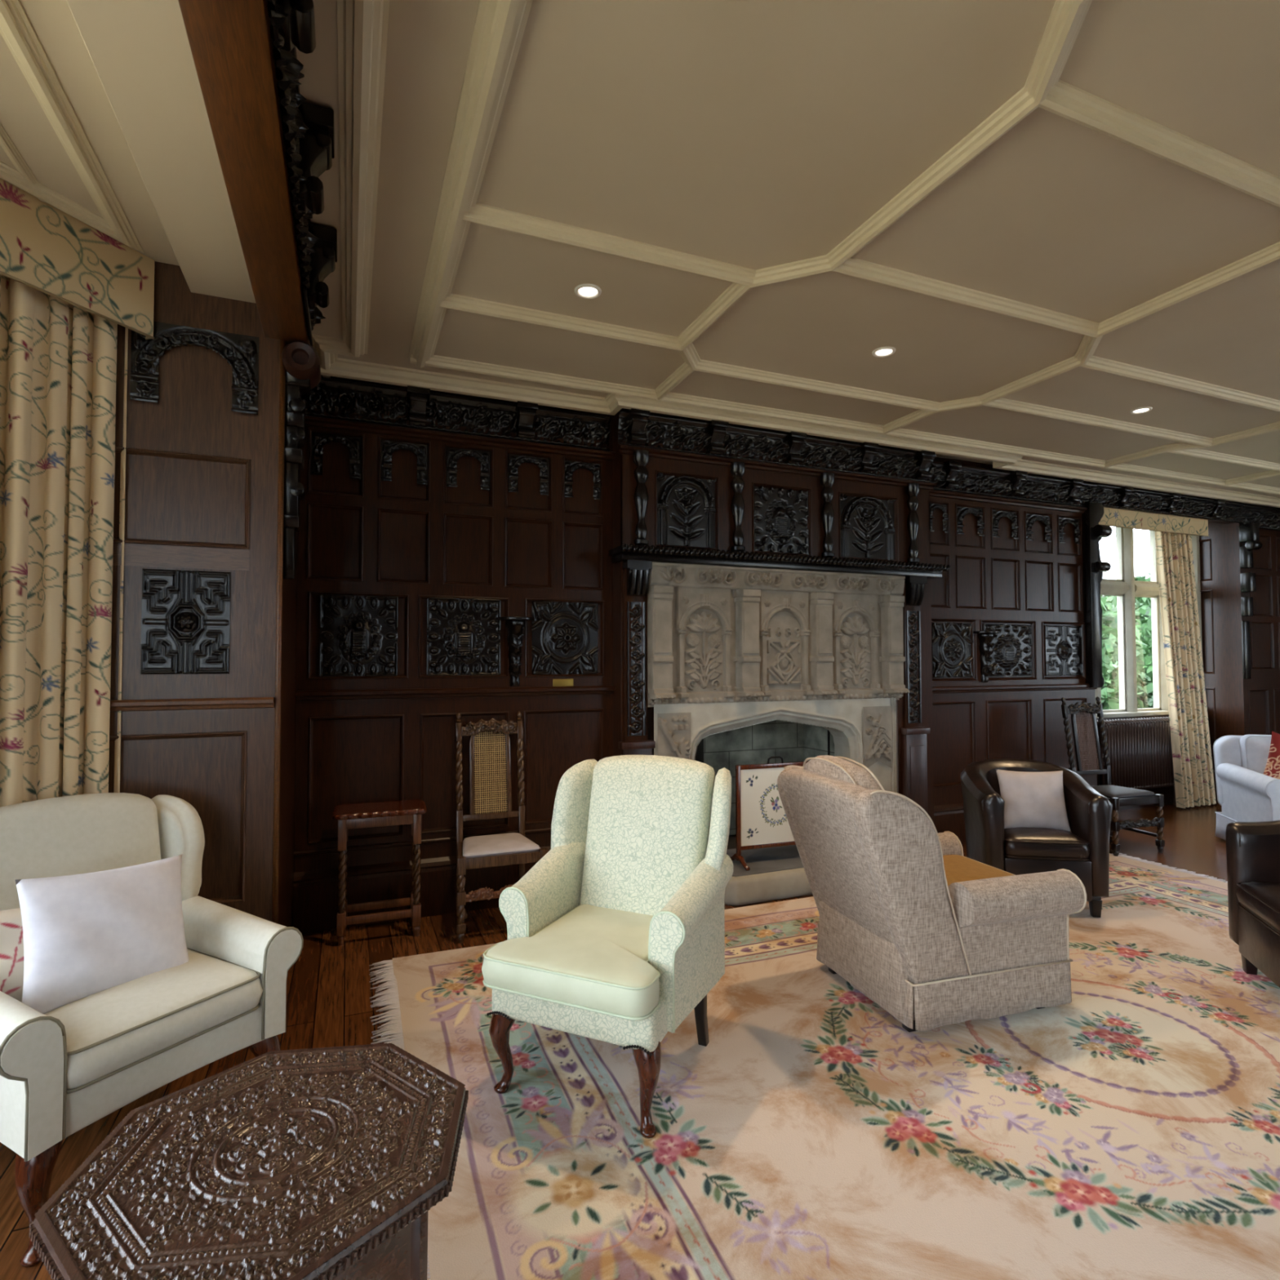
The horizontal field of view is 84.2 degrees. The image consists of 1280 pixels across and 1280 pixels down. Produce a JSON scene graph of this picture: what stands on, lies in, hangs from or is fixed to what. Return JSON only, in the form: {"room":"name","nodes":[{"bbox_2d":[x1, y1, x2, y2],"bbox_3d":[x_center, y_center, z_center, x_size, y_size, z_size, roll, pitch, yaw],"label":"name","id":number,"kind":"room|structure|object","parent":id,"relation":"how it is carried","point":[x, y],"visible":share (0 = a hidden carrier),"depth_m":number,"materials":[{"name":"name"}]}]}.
{"room":"historic interior","nodes":[
{"label":"historic interior","id":0,"kind":"room"},
{"bbox_2d":[0,0,179,266],"bbox_3d":[-1.593,-1.706,0.044,2.255,0.182,7.200,1,-2,-22],"label":"ceiling","id":1,"kind":"structure","parent":0,"point":[22,116],"depth_m":2.15,"materials":[{"name":"paint"}]},
{"bbox_2d":[0,123,54,207],"bbox_3d":[-1.558,-1.593,0.547,0.537,0.021,4.110,1,-2,-22],"label":"trim","id":2,"kind":"structure","parent":1,"relation":"attached to","point":[6,144],"depth_m":2.26,"materials":[{"name":"paint"}]},
{"bbox_2d":[108,261,285,924],"bbox_3d":[-1.821,0.028,2.855,0.670,3.120,0.066,1,-2,-22],"label":"wall","id":3,"kind":"structure","parent":0,"point":[199,706],"depth_m":2.90,"materials":[{"name":"brown wood"}]},
{"bbox_2d":[0,274,128,807],"bbox_3d":[-2.214,0.053,2.341,0.676,3.000,0.756,1,-2,-22],"label":"curtain","id":4,"kind":"object","parent":3,"relation":"hanging from","point":[58,357],"visible":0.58,"depth_m":2.57,"materials":[{"name":"beige fabric"}]},
{"bbox_2d":[0,0,143,253],"bbox_3d":[-1.497,-1.585,0.670,0.775,0.035,4.290,1,-2,-22],"label":"trim","id":5,"kind":"structure","parent":3,"relation":"attached to","point":[16,30],"depth_m":2.18,"materials":[{"name":"paint"}]},
{"bbox_2d":[0,177,155,339],"bbox_3d":[-2.240,-1.372,2.354,0.241,0.320,1.100,-1,-2,20],"label":"pelmet","id":6,"kind":"object","parent":3,"relation":"attached to","point":[44,248],"visible":1,"depth_m":2.56,"materials":[{"name":"beige fabric"}]},
{"bbox_2d":[66,0,255,302],"bbox_3d":[-0.623,-1.602,0.197,0.347,0.184,5.949,1,-2,-22],"label":"beam","id":7,"kind":"structure","parent":3,"relation":"attached to","point":[140,51],"depth_m":2.01,"materials":[{"name":"paint"}]},
{"bbox_2d":[278,531,297,926],"bbox_3d":[-1.738,0.006,3.491,0.018,3.200,1.057,1,-2,-22],"label":"wall","id":8,"kind":"structure","parent":0,"point":[289,628],"depth_m":3.48,"materials":[{"name":"brown wood"}]},
{"bbox_2d":[177,0,337,346],"bbox_3d":[-0.358,-1.527,0.386,0.287,0.324,6.100,1,-2,-22],"label":"beam","id":9,"kind":"structure","parent":8,"relation":"attached to","point":[273,146],"depth_m":1.96,"materials":[{"name":"brown wood"}]},
{"bbox_2d":[282,370,311,579],"bbox_3d":[-1.519,-0.725,3.123,0.110,0.920,0.166,1,-2,-22],"label":"trim","id":10,"kind":"structure","parent":8,"relation":"attached to","point":[295,412],"depth_m":3.07,"materials":[{"name":"brown wood"}]},
{"bbox_2d":[280,341,320,388],"bbox_3d":[-1.488,-1.206,3.116,0.150,0.150,0.215,1,-2,-22],"label":"trim","id":11,"kind":"structure","parent":8,"relation":"attached to","point":[300,359],"depth_m":3.03,"materials":[{"name":"brown wood"}]},
{"bbox_2d":[293,377,615,933],"bbox_3d":[-1.025,0.068,4.288,1.906,3.120,0.116,1,-2,-22],"label":"wall","id":12,"kind":"structure","parent":0,"point":[428,518],"depth_m":4.25,"materials":[{"name":"brown wood"}]},
{"bbox_2d":[311,0,389,377],"bbox_3d":[-0.320,-1.637,0.673,0.273,0.070,7.397,1,-2,-22],"label":"trim","id":13,"kind":"structure","parent":12,"relation":"attached to","point":[362,24],"depth_m":2.30,"materials":[{"name":"paint"}]},
{"bbox_2d":[497,616,533,685],"bbox_3d":[-0.760,0.071,4.375,0.229,0.428,0.120,1,-2,-22],"label":"wall bracket","id":14,"kind":"object","parent":12,"relation":"attached to","point":[515,625],"visible":1,"depth_m":4.38,"materials":[{"name":"brown wood"}]},
{"bbox_2d":[497,616,533,621],"bbox_3d":[-0.760,-0.132,4.381,0.229,0.020,0.120,1,-2,-22],"label":"shelf","id":15,"kind":"object","parent":14,"relation":"attached to","point":[502,618],"depth_m":4.35,"materials":[{"name":"brown wood"}]},
{"bbox_2d":[552,679,573,686],"bbox_3d":[-0.493,0.280,4.543,0.135,0.060,0.005,1,-2,-22],"label":"plaque","id":16,"kind":"object","parent":12,"relation":"attached to","point":[556,682],"visible":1,"depth_m":4.54,"materials":[{"name":"gold metal"}]},
{"bbox_2d":[293,374,653,840],"bbox_3d":[-1.080,-0.017,4.438,2.516,3.300,0.170,1,-2,-22],"label":"wall","id":17,"kind":"structure","parent":0,"point":[650,709],"depth_m":4.50,"materials":[{"name":"brown wood"}]},
{"bbox_2d":[0,800,1227,1279],"bbox_3d":[3.820,1.607,2.501,15.000,0.080,9.000,1,-2,-22],"label":"floor","id":18,"kind":"structure","parent":0,"point":[329,992],"depth_m":3.36,"materials":[{"name":"brown wood"}]},
{"bbox_2d":[0,792,303,1267],"bbox_3d":[-1.692,1.052,2.236,0.836,1.035,0.832,-1,-2,29],"label":"chair","id":19,"kind":"object","parent":18,"relation":"on","point":[64,1068],"visible":0.74,"depth_m":2.15,"materials":[{"name":"beige fabric"}]},
{"bbox_2d":[0,907,23,1002],"bbox_3d":[-1.791,0.937,2.132,0.134,0.308,0.360,-1,-2,23],"label":"cushion","id":20,"kind":"object","parent":19,"relation":"on","point":[11,937],"visible":0.2,"depth_m":2.03,"materials":[{"name":"beige fabric"}]},
{"bbox_2d":[15,854,189,1013],"bbox_3d":[-1.631,0.893,2.178,0.194,0.397,0.477,-1,-2,31],"label":"cushion","id":21,"kind":"object","parent":19,"relation":"on","point":[85,935],"visible":0.95,"depth_m":2.11,"materials":[{"name":"white fabric"}]},
{"bbox_2d":[44,949,262,1089],"bbox_3d":[-1.588,1.108,2.177,0.599,0.150,0.552,-1,-2,29],"label":"seat cushion","id":22,"kind":"object","parent":19,"relation":"on","point":[117,1032],"depth_m":2.04,"materials":[{"name":"beige fabric"}]},
{"bbox_2d":[28,1042,468,1279],"bbox_3d":[-0.755,1.291,1.473,0.800,0.508,0.800,1,-2,-22],"label":"table","id":23,"kind":"object","parent":18,"relation":"on","point":[325,1163],"visible":1,"depth_m":1.39,"materials":[{"name":"brown wood"}]},
{"bbox_2d":[332,799,426,946],"bbox_3d":[-1.431,1.269,3.895,0.482,0.698,0.311,1,-2,-20],"label":"side table","id":24,"kind":"object","parent":18,"relation":"on","point":[366,815],"visible":1,"depth_m":3.84,"materials":[{"name":"brown wood"}]},
{"bbox_2d":[454,711,548,943],"bbox_3d":[-0.833,1.028,4.096,0.500,1.190,0.526,1,-2,-21],"label":"cane chair","id":25,"kind":"object","parent":18,"relation":"on","point":[511,848],"visible":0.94,"depth_m":4.21,"materials":[{"name":"brown wood"}]},
{"bbox_2d":[617,560,655,755],"bbox_3d":[-0.014,0.564,4.521,0.230,2.140,0.103,1,-2,-22],"label":"pilaster","id":26,"kind":"object","parent":18,"relation":"on","point":[635,572],"visible":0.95,"depth_m":4.54,"materials":[{"name":"brown wood"}]},
{"bbox_2d":[647,562,910,905],"bbox_3d":[0.966,0.580,5.088,2.080,2.137,1.100,1,-2,-22],"label":"fireplace","id":27,"kind":"object","parent":18,"relation":"on","point":[746,665],"visible":0.7,"depth_m":4.96,"materials":[{"name":"stone"}]},
{"bbox_2d":[729,755,808,871],"bbox_3d":[0.903,1.123,4.710,0.590,0.698,0.266,0,-2,-19],"label":"fire screen","id":28,"kind":"object","parent":27,"relation":"on","point":[762,821],"visible":0.63,"depth_m":4.67,"materials":[{"name":"beige fabric"}]},
{"bbox_2d":[608,408,950,822],"bbox_3d":[1.080,0.046,5.034,2.703,3.200,0.310,1,-2,-22],"label":"fireplace surround","id":29,"kind":"object","parent":18,"relation":"on","point":[686,491],"visible":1,"depth_m":4.99,"materials":[{"name":"brown wood"}]},
{"bbox_2d":[608,544,946,578],"bbox_3d":[1.082,-0.536,5.040,2.690,0.085,0.240,1,-2,-22],"label":"mantel shelf","id":30,"kind":"object","parent":29,"relation":"attached to","point":[622,553],"depth_m":4.85,"materials":[{"name":"brown wood"}]},
{"bbox_2d":[368,853,1279,1279],"bbox_3d":[1.861,1.572,2.795,5.441,0.014,3.667,1,-2,-21],"label":"rug","id":31,"kind":"object","parent":18,"relation":"on","point":[1128,1128],"visible":0.63,"depth_m":2.27,"materials":[{"name":"carpet"}]},
{"bbox_2d":[481,755,733,1138],"bbox_3d":[-0.093,1.023,2.653,0.764,1.084,0.866,-1,-2,24],"label":"chair","id":32,"kind":"object","parent":31,"relation":"on","point":[616,934],"visible":1,"depth_m":2.61,"materials":[{"name":"green"}]},
{"bbox_2d":[481,904,659,1017],"bbox_3d":[-0.146,1.111,2.534,0.622,0.131,0.610,-1,-2,24],"label":"seat cushion","id":33,"kind":"object","parent":32,"relation":"on","point":[598,958],"depth_m":2.34,"materials":[{"name":"beige fabric"}]},
{"bbox_2d":[777,755,1086,1032],"bbox_3d":[1.239,1.045,3.200,1.055,1.068,0.891,0,-2,-17],"label":"chair","id":34,"kind":"object","parent":31,"relation":"on","point":[933,935],"visible":1,"depth_m":2.88,"materials":[{"name":"fabric"}]},
{"bbox_2d":[804,755,881,790],"bbox_3d":[0.945,0.788,3.122,0.333,0.559,0.507,0,-2,-17],"label":"cushion","id":35,"kind":"object","parent":34,"relation":"on","point":[853,776],"depth_m":2.97,"materials":[{"name":"fabric"}]},
{"bbox_2d":[942,854,1013,886],"bbox_3d":[1.364,1.142,3.238,0.759,0.156,0.627,0,-2,-17],"label":"seat cushion","id":36,"kind":"object","parent":34,"relation":"on","point":[957,868],"depth_m":3.29,"materials":[{"name":"fabric"}]},
{"bbox_2d":[960,758,1112,917],"bbox_3d":[2.419,1.197,4.440,0.732,0.831,0.705,0,-2,9],"label":"tub chair","id":37,"kind":"object","parent":31,"relation":"on","point":[1084,851],"visible":0.76,"depth_m":4.14,"materials":[{"name":"leather"}]},
{"bbox_2d":[995,768,1071,832],"bbox_3d":[2.414,0.984,4.352,0.393,0.356,0.163,0,-2,7],"label":"cushion","id":38,"kind":"object","parent":37,"relation":"on","point":[1032,799],"visible":0.98,"depth_m":4.31,"materials":[{"name":"fabric"}]},
{"bbox_2d":[1004,826,1089,860],"bbox_3d":[2.407,1.211,4.365,0.468,0.150,0.555,0,-2,9],"label":"seat cushion","id":39,"kind":"object","parent":37,"relation":"on","point":[1022,843],"depth_m":4.12,"materials":[{"name":"leather"}]},
{"bbox_2d":[1225,820,1279,987],"bbox_3d":[3.064,1.154,3.023,0.705,0.831,0.732,-1,-2,21],"label":"tub chair","id":40,"kind":"object","parent":31,"relation":"on","point":[1252,848],"visible":1,"depth_m":3.31,"materials":[{"name":"leather"}]},
{"bbox_2d":[1235,881,1279,933],"bbox_3d":[2.993,1.171,3.049,0.555,0.150,0.468,-1,-2,21],"label":"seat cushion","id":41,"kind":"object","parent":40,"relation":"on","point":[1260,901],"depth_m":3.16,"materials":[{"name":"leather"}]},
{"bbox_2d":[900,575,929,813],"bbox_3d":[2.108,0.586,5.395,0.230,2.140,0.103,1,-2,-22],"label":"pilaster","id":42,"kind":"object","parent":18,"relation":"on","point":[914,753],"visible":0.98,"depth_m":5.40,"materials":[{"name":"brown wood"}]},
{"bbox_2d":[1061,696,1164,856],"bbox_3d":[3.770,1.066,5.690,0.501,1.190,0.526,0,-2,-16],"label":"cane chair","id":43,"kind":"object","parent":18,"relation":"on","point":[1118,796],"visible":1,"depth_m":5.82,"materials":[{"name":"brown wood"}]},
{"bbox_2d":[1096,716,1176,805],"bbox_3d":[5.013,1.240,7.083,1.290,0.921,0.110,1,-2,-22],"label":"radiator","id":44,"kind":"object","parent":18,"relation":"on","point":[1140,756],"visible":0.62,"depth_m":7.01,"materials":[{"name":"brown paint"}]},
{"bbox_2d":[1213,734,1279,840],"bbox_3d":[5.431,1.189,5.347,1.559,0.860,0.956,-1,-2,18],"label":"sofa","id":45,"kind":"object","parent":18,"relation":"on","point":[1244,793],"visible":0.83,"depth_m":5.67,"materials":[{"name":"fabric"}]},
{"bbox_2d":[1239,734,1271,773],"bbox_3d":[5.210,0.988,5.673,0.631,0.438,0.245,-1,-2,18],"label":"cushion","id":46,"kind":"object","parent":45,"relation":"on","point":[1254,749],"depth_m":5.71,"materials":[{"name":"fabric"}]},
{"bbox_2d":[1263,731,1279,779],"bbox_3d":[4.985,0.949,5.360,0.534,0.501,0.174,0,-2,12],"label":"cushion","id":47,"kind":"object","parent":45,"relation":"on","point":[1272,769],"visible":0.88,"depth_m":5.38,"materials":[{"name":"red fabric"}]},
{"bbox_2d":[296,0,1279,497],"bbox_3d":[5.142,-1.662,2.656,12.500,0.100,8.097,1,-2,-22],"label":"ceiling","id":48,"kind":"structure","parent":0,"point":[755,135],"depth_m":2.58,"materials":[{"name":"paint"}]},
{"bbox_2d":[408,0,533,367],"bbox_3d":[0.127,-1.639,0.665,0.123,0.070,7.040,1,-2,-22],"label":"trim","id":49,"kind":"structure","parent":48,"relation":"attached to","point":[500,25],"depth_m":2.26,"materials":[{"name":"paint"}]},
{"bbox_2d":[440,293,681,351],"bbox_3d":[-0.358,-1.558,3.492,1.250,0.058,0.088,1,-2,-22],"label":"trim","id":50,"kind":"structure","parent":48,"relation":"attached to","point":[457,302],"depth_m":3.45,"materials":[{"name":"paint"}]},
{"bbox_2d":[574,283,601,298],"bbox_3d":[-0.236,-1.581,3.213,0.124,0.010,0.124,1,-2,-22],"label":"recessed light","id":51,"kind":"object","parent":48,"relation":"in","point":[586,291],"visible":1,"depth_m":3.21,"materials":[{"name":"white"}]},
{"bbox_2d":[462,202,755,286],"bbox_3d":[-0.093,-1.577,2.850,1.250,0.058,0.088,1,-2,-22],"label":"trim","id":52,"kind":"structure","parent":48,"relation":"attached to","point":[481,214],"depth_m":2.81,"materials":[{"name":"paint"}]},
{"bbox_2d":[693,359,939,412],"bbox_3d":[1.129,-1.536,4.321,1.790,0.058,0.088,1,-2,-22],"label":"trim","id":53,"kind":"structure","parent":48,"relation":"attached to","point":[704,366],"depth_m":4.26,"materials":[{"name":"paint"}]},
{"bbox_2d":[409,354,1279,494],"bbox_3d":[2.856,-1.502,5.574,8.900,0.058,0.088,1,-2,-22],"label":"trim","id":54,"kind":"structure","parent":48,"relation":"attached to","point":[437,361],"depth_m":4.78,"materials":[{"name":"paint"}]},
{"bbox_2d":[654,0,1092,400],"bbox_3d":[1.006,-1.600,2.152,0.338,0.058,4.920,1,-2,-22],"label":"trim","id":55,"kind":"structure","parent":48,"relation":"attached to","point":[1067,17],"depth_m":2.42,"materials":[{"name":"paint"}]},
{"bbox_2d":[871,346,896,357],"bbox_3d":[1.325,-1.565,3.849,0.124,0.010,0.124,1,-2,-22],"label":"recessed light","id":56,"kind":"object","parent":48,"relation":"in","point":[882,352],"visible":1,"depth_m":3.84,"materials":[{"name":"white"}]},
{"bbox_2d":[831,257,1098,337],"bbox_3d":[1.559,-1.568,3.277,1.630,0.058,0.088,1,-2,-22],"label":"trim","id":57,"kind":"structure","parent":48,"relation":"attached to","point":[853,267],"depth_m":3.22,"materials":[{"name":"paint"}]},
{"bbox_2d":[883,241,1279,434],"bbox_3d":[2.744,-1.582,2.868,0.338,0.058,4.920,1,-2,-22],"label":"trim","id":58,"kind":"structure","parent":48,"relation":"attached to","point":[1088,345],"depth_m":3.49,"materials":[{"name":"paint"}]},
{"bbox_2d":[982,397,1213,446],"bbox_3d":[3.284,-1.521,4.982,2.360,0.058,0.088,1,-2,-22],"label":"trim","id":59,"kind":"structure","parent":48,"relation":"attached to","point":[1002,403],"depth_m":4.91,"materials":[{"name":"paint"}]},
{"bbox_2d":[1129,406,1152,413],"bbox_3d":[3.366,-1.542,4.757,0.124,0.010,0.124,1,-2,-22],"label":"recessed light","id":60,"kind":"object","parent":48,"relation":"in","point":[1145,409],"visible":1,"depth_m":4.75,"materials":[{"name":"white"}]},
{"bbox_2d":[1038,79,1279,207],"bbox_3d":[1.925,-1.595,2.390,1.630,0.058,0.088,1,-2,-22],"label":"trim","id":61,"kind":"structure","parent":48,"relation":"attached to","point":[1068,101],"depth_m":2.25,"materials":[{"name":"paint"}]},
{"bbox_2d":[1079,355,1279,412],"bbox_3d":[3.532,-1.539,4.382,2.360,0.058,0.088,1,-2,-22],"label":"trim","id":62,"kind":"structure","parent":48,"relation":"attached to","point":[1097,363],"depth_m":4.23,"materials":[{"name":"paint"}]},
{"bbox_2d":[1104,421,1279,467],"bbox_3d":[4.963,-1.559,3.782,0.258,0.058,4.920,1,-2,-22],"label":"trim","id":63,"kind":"structure","parent":48,"relation":"attached to","point":[1275,426],"depth_m":5.47,"materials":[{"name":"paint"}]},
{"bbox_2d":[1168,448,1279,471],"bbox_3d":[4.910,-1.497,5.879,1.670,0.058,0.088,1,-2,-22],"label":"trim","id":64,"kind":"structure","parent":48,"relation":"attached to","point":[1199,453],"depth_m":5.83,"materials":[{"name":"paint"}]},
{"bbox_2d":[1223,470,1279,486],"bbox_3d":[6.475,-1.544,4.405,0.388,0.058,4.920,1,-2,-22],"label":"trim","id":65,"kind":"structure","parent":48,"relation":"attached to","point":[1271,473],"depth_m":6.43,"materials":[{"name":"paint"}]},
{"bbox_2d":[933,457,1087,482],"bbox_3d":[2.976,0.025,6.109,2.439,3.300,0.170,1,-2,-22],"label":"wall","id":66,"kind":"structure","parent":0,"point":[941,460],"depth_m":6.02,"materials":[{"name":"brown wood"}]},
{"bbox_2d":[929,460,1279,844],"bbox_3d":[5.577,0.048,7.069,7.300,3.300,0.218,1,-2,-22],"label":"wall","id":67,"kind":"structure","parent":0,"point":[1011,542],"depth_m":6.13,"materials":[{"name":"brown wood"}]},
{"bbox_2d":[320,357,1279,507],"bbox_3d":[3.577,-1.484,6.055,11.600,0.090,0.252,1,-2,-22],"label":"trim","id":68,"kind":"structure","parent":67,"relation":"attached to","point":[611,403],"depth_m":4.72,"materials":[{"name":"paint"}]},
{"bbox_2d":[973,631,999,682],"bbox_3d":[2.906,0.139,5.885,0.229,0.428,0.120,1,-2,-22],"label":"wall bracket","id":69,"kind":"object","parent":67,"relation":"attached to","point":[985,637],"visible":1,"depth_m":5.89,"materials":[{"name":"brown wood"}]},
{"bbox_2d":[973,631,999,633],"bbox_3d":[2.905,-0.065,5.891,0.229,0.020,0.120,1,-2,-22],"label":"shelf","id":70,"kind":"object","parent":69,"relation":"attached to","point":[974,632],"depth_m":5.84,"materials":[{"name":"brown wood"}]},
{"bbox_2d":[1081,502,1112,688],"bbox_3d":[4.151,-0.409,6.393,0.199,1.680,0.185,1,-2,-22],"label":"trim","id":71,"kind":"structure","parent":67,"relation":"attached to","point":[1093,532],"depth_m":6.39,"materials":[{"name":"brown wood"}]},
{"bbox_2d":[1098,506,1208,536],"bbox_3d":[4.976,-1.145,7.010,1.680,0.175,0.241,1,-2,-22],"label":"pelmet","id":72,"kind":"object","parent":67,"relation":"attached to","point":[1117,517],"visible":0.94,"depth_m":6.90,"materials":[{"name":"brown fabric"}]},
{"bbox_2d":[1154,531,1216,808],"bbox_3d":[5.557,0.227,7.194,0.864,2.911,0.081,1,-2,-22],"label":"curtain","id":73,"kind":"object","parent":67,"relation":"hanging from","point":[1193,776],"visible":0.96,"depth_m":7.16,"materials":[{"name":"beige fabric"}]},
{"bbox_2d":[1096,715,1173,810],"bbox_3d":[5.013,1.233,7.332,2.180,0.950,0.300,1,-2,-22],"label":"wall","id":74,"kind":"structure","parent":0,"point":[1167,792],"depth_m":7.28,"materials":[{"name":"brown wood"}]},
{"bbox_2d":[1199,522,1244,800],"bbox_3d":[6.114,0.153,7.610,0.025,3.120,0.620,1,-2,-22],"label":"wall","id":75,"kind":"structure","parent":0,"point":[1220,552],"depth_m":7.50,"materials":[{"name":"brown wood"}]},
{"bbox_2d":[1239,523,1262,679],"bbox_3d":[6.301,-0.397,7.293,0.120,1.600,0.160,1,-2,-22],"label":"trim","id":76,"kind":"structure","parent":75,"relation":"attached to","point":[1249,534],"depth_m":7.31,"materials":[{"name":"brown wood"}]},
{"bbox_2d":[1238,502,1279,509],"bbox_3d":[7.639,0.078,8.193,3.230,3.300,0.470,1,-2,-22],"label":"wall","id":77,"kind":"structure","parent":0,"point":[1238,502],"depth_m":7.56,"materials":[{"name":"brown wood"}]},
{"bbox_2d":[1095,526,1202,718],"bbox_3d":[5.016,-0.252,7.362,2.300,2.060,0.330,1,-2,-22],"label":"window","id":78,"kind":"structure","parent":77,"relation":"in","point":[1125,587],"depth_m":7.30,"materials":[{"name":"wood"}]},
{"label":"outside","id":79,"kind":"structure","parent":0,"visible":0},
{"bbox_3d":[-7.817,3.010,32.017,70.000,0.100,54.700,1,-2,-22],"label":"ground","id":80,"kind":"structure","parent":79,"visible":0},
{"bbox_2d":[1100,572,1151,604],"bbox_3d":[15.435,0.275,21.578,6.506,4.666,6.605,1,-2,-22],"label":"tree","id":81,"kind":"object","parent":80,"relation":"on","point":[1136,578],"visible":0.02,"depth_m":20.84,"materials":[{"name":"green plant"}]},
{"bbox_2d":[1100,595,1152,671],"bbox_3d":[11.282,0.609,16.211,5.386,3.756,5.414,-1,-2,21],"label":"tree","id":82,"kind":"object","parent":80,"relation":"on","point":[1142,605],"visible":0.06,"depth_m":14.58,"materials":[{"name":"green plant"}]},
{"bbox_2d":[1101,658,1153,710],"bbox_3d":[7.825,1.339,11.337,1.837,2.164,1.786,1,-2,-22],"label":"bush","id":83,"kind":"object","parent":80,"relation":"on","point":[1110,689],"visible":0.14,"depth_m":11.11,"materials":[{"name":"green plant"}]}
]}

